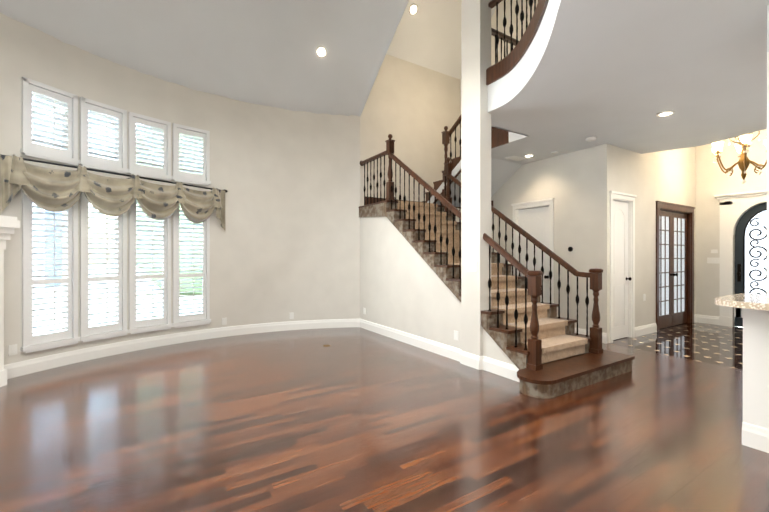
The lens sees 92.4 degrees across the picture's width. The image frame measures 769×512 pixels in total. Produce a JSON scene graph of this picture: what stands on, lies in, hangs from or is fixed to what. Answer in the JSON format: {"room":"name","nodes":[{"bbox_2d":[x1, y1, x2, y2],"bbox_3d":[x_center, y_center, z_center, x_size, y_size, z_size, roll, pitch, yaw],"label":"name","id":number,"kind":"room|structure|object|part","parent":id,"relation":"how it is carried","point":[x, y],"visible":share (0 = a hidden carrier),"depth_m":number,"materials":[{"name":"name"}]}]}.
{"room":"living room","nodes":[
{"label":"living room","id":0,"kind":"room"},
{"bbox_2d":[0,13,359,364],"bbox_3d":[-2.508,-0.868,4.491,6.272,4.400,3.356,0,0,-32],"label":"wall","id":1,"kind":"structure","parent":0,"point":[285,245],"depth_m":6.25,"materials":[{"name":"paint"}]},
{"bbox_2d":[0,215,19,386],"bbox_3d":[-4.157,-0.217,2.795,0.760,3.100,2.060,0,0,0],"label":"fireplace mantel","id":2,"kind":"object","parent":1,"relation":"attached to","point":[8,224],"depth_m":3.77,"materials":[{"name":"white"}]},
{"bbox_2d":[8,344,16,355],"bbox_3d":[-4.073,1.029,4.042,0.011,0.115,0.075,0,0,17],"label":"outlet","id":3,"kind":"object","parent":1,"relation":"attached to","point":[12,349],"visible":1,"depth_m":4.04,"materials":[{"name":"white plastic"}]},
{"bbox_2d":[20,77,79,352],"bbox_3d":[-3.976,-0.456,4.373,0.166,3.084,0.554,0,0,22],"label":"window shutter","id":4,"kind":"object","parent":1,"relation":"attached to","point":[68,101],"visible":0.79,"depth_m":4.34,"materials":[{"name":"white wood"}]},
{"bbox_2d":[79,97,128,342],"bbox_3d":[-3.726,-0.457,4.879,0.166,3.084,0.547,0,0,30],"label":"window shutter","id":5,"kind":"object","parent":1,"relation":"attached to","point":[118,164],"visible":0.9,"depth_m":4.85,"materials":[{"name":"white wood"}]},
{"bbox_2d":[0,154,227,192],"bbox_3d":[-3.341,-1.059,4.932,2.495,0.056,1.155,0,0,-32],"label":"curtain rod","id":6,"kind":"object","parent":1,"relation":"attached to","point":[226,191],"visible":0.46,"depth_m":4.70,"materials":[{"name":"black metal"}]},
{"bbox_2d":[0,154,225,232],"bbox_3d":[-3.286,-0.726,4.891,0.159,0.735,2.606,0,0,34],"label":"valance curtain","id":7,"kind":"object","parent":6,"relation":"hanging from","point":[51,190],"visible":1,"depth_m":4.56,"materials":[{"name":"fabric"}]},
{"bbox_2d":[128,111,172,333],"bbox_3d":[-3.408,-0.457,5.348,0.166,3.084,0.561,0,0,38],"label":"window shutter","id":8,"kind":"object","parent":1,"relation":"attached to","point":[143,170],"visible":0.88,"depth_m":5.32,"materials":[{"name":"white wood"}]},
{"bbox_2d":[4,319,359,378],"bbox_3d":[-2.388,1.253,4.419,5.912,0.158,3.111,0,0,-32],"label":"baseboard","id":9,"kind":"structure","parent":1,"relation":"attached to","point":[24,367],"depth_m":5.38,"materials":[{"name":"white"}]},
{"bbox_2d":[172,123,210,327],"bbox_3d":[-3.029,-0.458,5.769,0.547,3.084,0.166,0,0,-44],"label":"window shutter","id":10,"kind":"object","parent":1,"relation":"attached to","point":[202,177],"visible":0.83,"depth_m":5.74,"materials":[{"name":"white wood"}]},
{"bbox_2d":[222,317,226,324],"bbox_3d":[-2.638,1.074,6.076,0.075,0.115,0.011,0,0,-37],"label":"outlet","id":11,"kind":"object","parent":1,"relation":"attached to","point":[224,321],"visible":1,"depth_m":6.07,"materials":[{"name":"white plastic"}]},
{"bbox_2d":[0,0,408,115],"bbox_3d":[-0.548,-4.130,1.232,6.200,3.070,11.300,0,0,-32],"label":"ceiling","id":12,"kind":"structure","parent":0,"point":[261,52],"depth_m":5.62,"materials":[{"name":"paint"}]},
{"bbox_2d":[316,46,326,57],"bbox_3d":[-1.034,-3.340,6.039,0.187,0.140,0.145,0,0,-32],"label":"recessed light","id":13,"kind":"object","parent":12,"relation":"in","point":[323,47],"depth_m":6.03,"materials":[{"name":"white"}]},
{"bbox_3d":[-1.034,-3.338,6.037,0.122,0.087,0.090,0,0,-32],"label":"living room recessed ceiling light lens","id":14,"kind":"part","parent":13,"relation":"part of","materials":[{"name":"white glass"}]},
{"bbox_2d":[0,327,768,511],"bbox_3d":[-0.733,1.395,1.298,11.550,0.120,11.600,0,0,-32],"label":"floor","id":15,"kind":"structure","parent":0,"point":[354,419],"depth_m":2.74,"materials":[{"name":"brown wood"}]},
{"bbox_2d":[461,0,490,355],"bbox_3d":[1.118,-2.168,4.500,0.190,7.000,0.310,0,0,-32],"label":"column","id":16,"kind":"structure","parent":15,"relation":"on","point":[475,129],"depth_m":4.40,"materials":[{"name":"paint"}]},
{"bbox_2d":[359,28,634,398],"bbox_3d":[1.570,-0.942,5.803,2.842,4.545,4.024,0,0,-32],"label":"staircase","id":17,"kind":"structure","parent":15,"relation":"on","point":[548,352],"depth_m":4.66,"materials":[{"name":"brown wood"}]},
{"bbox_3d":[0.916,-1.021,7.208,2.446,0.200,0.946,0,0,-32],"label":"landing skirt trim","id":18,"kind":"part","parent":17,"relation":"part of","materials":[{"name":"brown wood"}]},
{"bbox_3d":[1.288,-1.381,6.511,0.028,1.420,2.230,0,0,-32],"label":"stringer trim","id":19,"kind":"part","parent":17,"relation":"part of","materials":[{"name":"brown wood"}]},
{"bbox_3d":[1.102,0.221,5.590,1.300,2.218,3.888,0,0,-32],"label":"stringer trim","id":20,"kind":"part","parent":17,"relation":"part of","materials":[{"name":"white paint"}]},
{"bbox_3d":[1.512,-1.899,5.118,1.132,0.380,0.365,0,0,-32],"label":"well fascia trim","id":21,"kind":"part","parent":17,"relation":"part of","materials":[{"name":"paint"}]},
{"bbox_2d":[360,54,459,205],"bbox_3d":[0.660,-2.172,7.757,2.800,7.000,0.250,0,0,-32],"label":"wall","id":22,"kind":"structure","parent":0,"point":[413,109],"depth_m":7.50,"materials":[{"name":"paint"}]},
{"bbox_2d":[360,217,515,365],"bbox_3d":[0.594,0.306,5.352,0.120,2.050,3.753,0,0,-32],"label":"wall","id":23,"kind":"structure","parent":0,"point":[404,287],"depth_m":5.71,"materials":[{"name":"paint"}]},
{"bbox_2d":[360,319,519,381],"bbox_3d":[0.480,1.252,5.361,0.064,0.158,3.620,0,0,-32],"label":"baseboard","id":24,"kind":"structure","parent":23,"relation":"attached to","point":[448,351],"depth_m":4.80,"materials":[{"name":"white"}]},
{"bbox_2d":[454,330,457,339],"bbox_3d":[0.915,1.017,4.720,0.011,0.115,0.075,0,0,-32],"label":"outlet","id":25,"kind":"object","parent":23,"relation":"attached to","point":[455,335],"visible":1,"depth_m":4.72,"materials":[{"name":"white plastic"}]},
{"bbox_2d":[386,0,495,78],"bbox_3d":[1.429,-4.485,6.348,2.600,1.570,3.450,0,0,-32],"label":"ceiling","id":26,"kind":"structure","parent":0,"point":[428,35],"depth_m":7.28,"materials":[{"name":"paint"}]},
{"bbox_2d":[409,4,417,14],"bbox_3d":[0.536,-4.550,6.807,0.189,0.142,0.142,0,0,-32],"label":"recessed light","id":27,"kind":"object","parent":26,"relation":"in","point":[410,9],"depth_m":6.80,"materials":[{"name":"white"}]},
{"bbox_3d":[0.537,-4.548,6.805,0.125,0.088,0.088,0,0,-32],"label":"stair recessed ceiling light lens","id":28,"kind":"part","parent":27,"relation":"part of","materials":[{"name":"white glass"}]},
{"bbox_2d":[427,158,522,206],"bbox_3d":[1.593,-1.238,7.206,1.310,1.226,1.620,0,0,-32],"label":"ceiling","id":29,"kind":"structure","parent":0,"point":[503,172],"depth_m":6.90,"materials":[{"name":"paint"}]},
{"bbox_2d":[456,208,496,251],"bbox_3d":[1.679,0.224,7.072,1.310,2.210,0.100,0,0,-32],"label":"wall","id":30,"kind":"structure","parent":0,"point":[495,225],"depth_m":7.33,"materials":[{"name":"paint"}]},
{"bbox_2d":[460,0,609,342],"bbox_3d":[2.573,-2.171,6.954,0.080,7.000,3.150,0,0,-32],"label":"wall","id":31,"kind":"structure","parent":0,"point":[575,185],"depth_m":6.08,"materials":[{"name":"paint"}]},
{"bbox_2d":[511,198,553,302],"bbox_3d":[2.734,0.167,6.732,0.186,2.325,0.870,0,0,-32],"label":"trim","id":32,"kind":"structure","parent":31,"relation":"attached to","point":[549,202],"depth_m":6.47,"materials":[{"name":"white wood"}]},
{"bbox_2d":[518,206,548,302],"bbox_3d":[2.709,0.223,6.717,0.115,2.196,0.668,0,0,-32],"label":"closet door","id":33,"kind":"structure","parent":31,"relation":"in","point":[534,222],"depth_m":6.68,"materials":[{"name":"white wood"}]},
{"bbox_2d":[575,328,606,343],"bbox_3d":[3.137,1.251,5.971,0.019,0.158,0.880,0,0,-32],"label":"baseboard","id":34,"kind":"structure","parent":31,"relation":"attached to","point":[604,335],"depth_m":5.82,"materials":[{"name":"white"}]},
{"bbox_2d":[488,0,768,163],"bbox_3d":[0.766,-1.884,0.573,12.483,0.360,8.780,0,0,-32],"label":"ceiling","id":35,"kind":"structure","parent":0,"point":[620,73],"depth_m":3.59,"materials":[{"name":"paint"}]},
{"bbox_2d":[505,155,526,160],"bbox_3d":[2.289,-1.701,6.431,0.360,0.018,0.180,0,0,-32],"label":"ceiling vent","id":36,"kind":"object","parent":35,"relation":"in","point":[515,158],"visible":0.98,"depth_m":6.40,"materials":[{"name":"white metal"}]},
{"bbox_2d":[486,0,548,84],"bbox_3d":[-0.205,-2.526,1.979,5.140,1.000,2.564,0,0,-32],"label":"balcony railing","id":37,"kind":"object","parent":35,"relation":"on","point":[505,65],"visible":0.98,"depth_m":3.96,"materials":[{"name":"black metal"}]},
{"bbox_2d":[586,137,596,141],"bbox_3d":[2.994,-1.691,5.343,0.140,0.037,0.140,0,0,-32],"label":"smoke detector","id":38,"kind":"object","parent":35,"relation":"attached to","point":[589,139],"visible":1,"depth_m":5.30,"materials":[{"name":"white plastic"}]},
{"bbox_2d":[656,110,674,116],"bbox_3d":[3.355,-1.697,4.404,0.177,0.018,0.177,0,0,-32],"label":"recessed light","id":39,"kind":"object","parent":35,"relation":"in","point":[668,111],"visible":0.83,"depth_m":4.37,"materials":[{"name":"white"}]},
{"bbox_2d":[767,5,768,51],"bbox_3d":[4.037,-1.544,0.430,0.200,0.320,5.050,0,0,-32],"label":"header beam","id":40,"kind":"structure","parent":35,"relation":"attached to","point":[767,28],"depth_m":2.51,"materials":[{"name":"paint"}]},
{"bbox_2d":[610,145,695,326],"bbox_3d":[4.811,-2.171,6.591,3.320,7.000,0.150,0,0,-32],"label":"wall","id":41,"kind":"structure","parent":0,"point":[649,180],"depth_m":6.34,"materials":[{"name":"paint"}]},
{"bbox_2d":[613,200,631,339],"bbox_3d":[3.754,0.224,5.871,0.588,2.196,0.115,0,0,-32],"label":"hall door","id":42,"kind":"structure","parent":41,"relation":"in","point":[620,269],"depth_m":5.91,"materials":[{"name":"white wood"}]},
{"bbox_2d":[609,191,636,342],"bbox_3d":[3.738,0.168,5.896,0.790,2.325,0.186,0,0,-32],"label":"door frame","id":43,"kind":"structure","parent":41,"relation":"attached to","point":[629,199],"depth_m":6.01,"materials":[{"name":"white wood"}]},
{"bbox_2d":[635,323,656,336],"bbox_3d":[4.438,1.251,6.259,0.790,0.158,0.019,0,0,-32],"label":"baseboard","id":44,"kind":"structure","parent":41,"relation":"attached to","point":[645,329],"depth_m":6.24,"materials":[{"name":"white"}]},
{"bbox_2d":[660,210,686,328],"bbox_3d":[5.426,0.245,6.931,1.406,2.152,0.115,0,0,-32],"label":"french door","id":45,"kind":"structure","parent":41,"relation":"in","point":[673,268],"depth_m":6.98,"materials":[{"name":"brown wood"}]},
{"bbox_2d":[656,201,694,331],"bbox_3d":[5.414,0.181,6.950,1.630,2.295,0.190,0,0,-32],"label":"door frame","id":46,"kind":"structure","parent":41,"relation":"attached to","point":[676,208],"depth_m":7.26,"materials":[{"name":"brown wood"}]},
{"bbox_2d":[607,322,742,369],"bbox_3d":[7.212,1.392,3.882,4.650,0.120,7.500,0,0,-32],"label":"floor","id":47,"kind":"structure","parent":0,"point":[720,345],"depth_m":5.61,"materials":[{"name":"brown tile"}]},
{"bbox_2d":[696,129,766,326],"bbox_3d":[8.254,-2.168,4.476,0.250,7.000,7.400,0,0,-32],"label":"wall","id":48,"kind":"structure","parent":0,"point":[712,180],"depth_m":7.18,"materials":[{"name":"paint"}]},
{"bbox_2d":[696,314,718,324],"bbox_3d":[6.346,1.250,7.255,0.019,0.158,0.370,0,0,-32],"label":"baseboard","id":49,"kind":"structure","parent":48,"relation":"attached to","point":[707,319],"depth_m":7.24,"materials":[{"name":"white"}]},
{"bbox_2d":[707,258,719,263],"bbox_3d":[6.401,0.097,7.172,0.014,0.098,0.181,0,0,-32],"label":"light switch","id":50,"kind":"object","parent":48,"relation":"attached to","point":[714,260],"visible":0.92,"depth_m":7.16,"materials":[{"name":"white plastic"}]},
{"bbox_2d":[714,189,766,326],"bbox_3d":[6.820,0.079,6.529,0.230,2.500,1.460,0,0,-32],"label":"door frame","id":51,"kind":"structure","parent":48,"relation":"attached to","point":[728,201],"depth_m":6.95,"materials":[{"name":"white wood"}]},
{"bbox_2d":[735,202,766,326],"bbox_3d":[6.847,0.177,6.547,0.125,2.284,0.948,0,0,-32],"label":"front door","id":52,"kind":"structure","parent":48,"relation":"in","point":[745,219],"depth_m":6.78,"materials":[{"name":"black metal"}]},
{"bbox_2d":[735,308,740,316],"bbox_3d":[2.618,0.379,2.685,0.270,0.110,0.035,0,0,-32],"label":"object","id":53,"kind":"structure","parent":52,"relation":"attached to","point":[737,311],"depth_m":2.61,"materials":[{"name":"black"}]},
{"bbox_3d":[6.607,0.314,6.880,0.075,0.330,0.055,0,0,-32],"label":"handle","id":54,"kind":"part","parent":52,"relation":"part of","materials":[{"name":"brown metal"}]},
{"bbox_2d":[743,209,766,293],"bbox_3d":[6.867,0.088,6.561,0.029,1.882,0.728,0,0,-32],"label":"grille","id":55,"kind":"object","parent":52,"relation":"attached to","point":[750,220],"depth_m":6.74,"materials":[{"name":"black metal"}]},
{"bbox_3d":[6.885,0.094,6.570,0.007,1.870,0.700,0,0,-32],"label":"glass","id":56,"kind":"part","parent":52,"relation":"part of","materials":[{"name":"white"}]},
{"bbox_2d":[743,318,768,428],"bbox_3d":[4.005,0.831,0.483,0.200,1.010,5.170,0,0,-32],"label":"wall","id":57,"kind":"structure","parent":0,"point":[756,372],"depth_m":2.56,"materials":[{"name":"white paint"}]},
{"bbox_2d":[715,293,768,310],"bbox_3d":[3.838,0.306,0.419,0.750,0.040,5.240,0,0,-32],"label":"countertop","id":58,"kind":"structure","parent":57,"relation":"on","point":[751,301],"depth_m":2.36,"materials":[{"name":"beige stone"}]},
{"bbox_2d":[767,52,768,297],"bbox_3d":[2.744,-0.551,2.483,0.200,1.670,0.200,0,0,-32],"label":"column","id":59,"kind":"structure","parent":58,"relation":"on","point":[767,174],"depth_m":2.51,"materials":[{"name":"white"}]},
{"bbox_2d":[735,308,768,319],"bbox_3d":[3.898,0.381,0.433,0.035,0.110,5.200,0,0,-32],"label":"trim","id":60,"kind":"structure","parent":57,"relation":"attached to","point":[755,314],"depth_m":2.54,"materials":[{"name":"white"}]},
{"bbox_2d":[742,422,768,452],"bbox_3d":[3.965,1.257,0.529,0.219,0.158,5.089,0,0,-32],"label":"baseboard","id":61,"kind":"structure","parent":57,"relation":"attached to","point":[755,437],"depth_m":2.55,"materials":[{"name":"white"}]},
{"bbox_3d":[6.186,-5.167,3.346,7.450,0.200,7.700,0,0,-32],"label":"ceiling","id":62,"kind":"structure","parent":0,"visible":0},
{"bbox_2d":[711,131,766,182],"bbox_3d":[5.882,-3.129,6.036,0.861,3.883,0.876,0,0,-32],"label":"chandelier","id":63,"kind":"object","parent":62,"relation":"hanging from","point":[743,162],"visible":0.92,"depth_m":6.02,"materials":[{"name":"gold metal"}]},
{"label":"outside","id":64,"kind":"structure","parent":0,"visible":0},
{"bbox_2d":[33,265,201,335],"bbox_3d":[-20.895,1.479,29.962,70.000,0.250,59.200,0,0,-32],"label":"ground","id":65,"kind":"structure","parent":64,"point":[95,306],"depth_m":10.46,"materials":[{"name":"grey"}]},
{"bbox_2d":[32,203,61,289],"bbox_3d":[-19.784,-1.131,16.003,9.000,5.100,8.000,0,0,-32],"label":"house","id":66,"kind":"structure","parent":65,"relation":"on","point":[45,250],"depth_m":15.28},
{"bbox_2d":[136,127,201,294],"bbox_3d":[-6.792,-1.879,14.143,6.000,7.200,5.706,0,0,-32],"label":"tree","id":67,"kind":"object","parent":65,"relation":"on","point":[160,265],"visible":0.02,"depth_m":11.68,"materials":[{"name":"green plant"}]}
]}

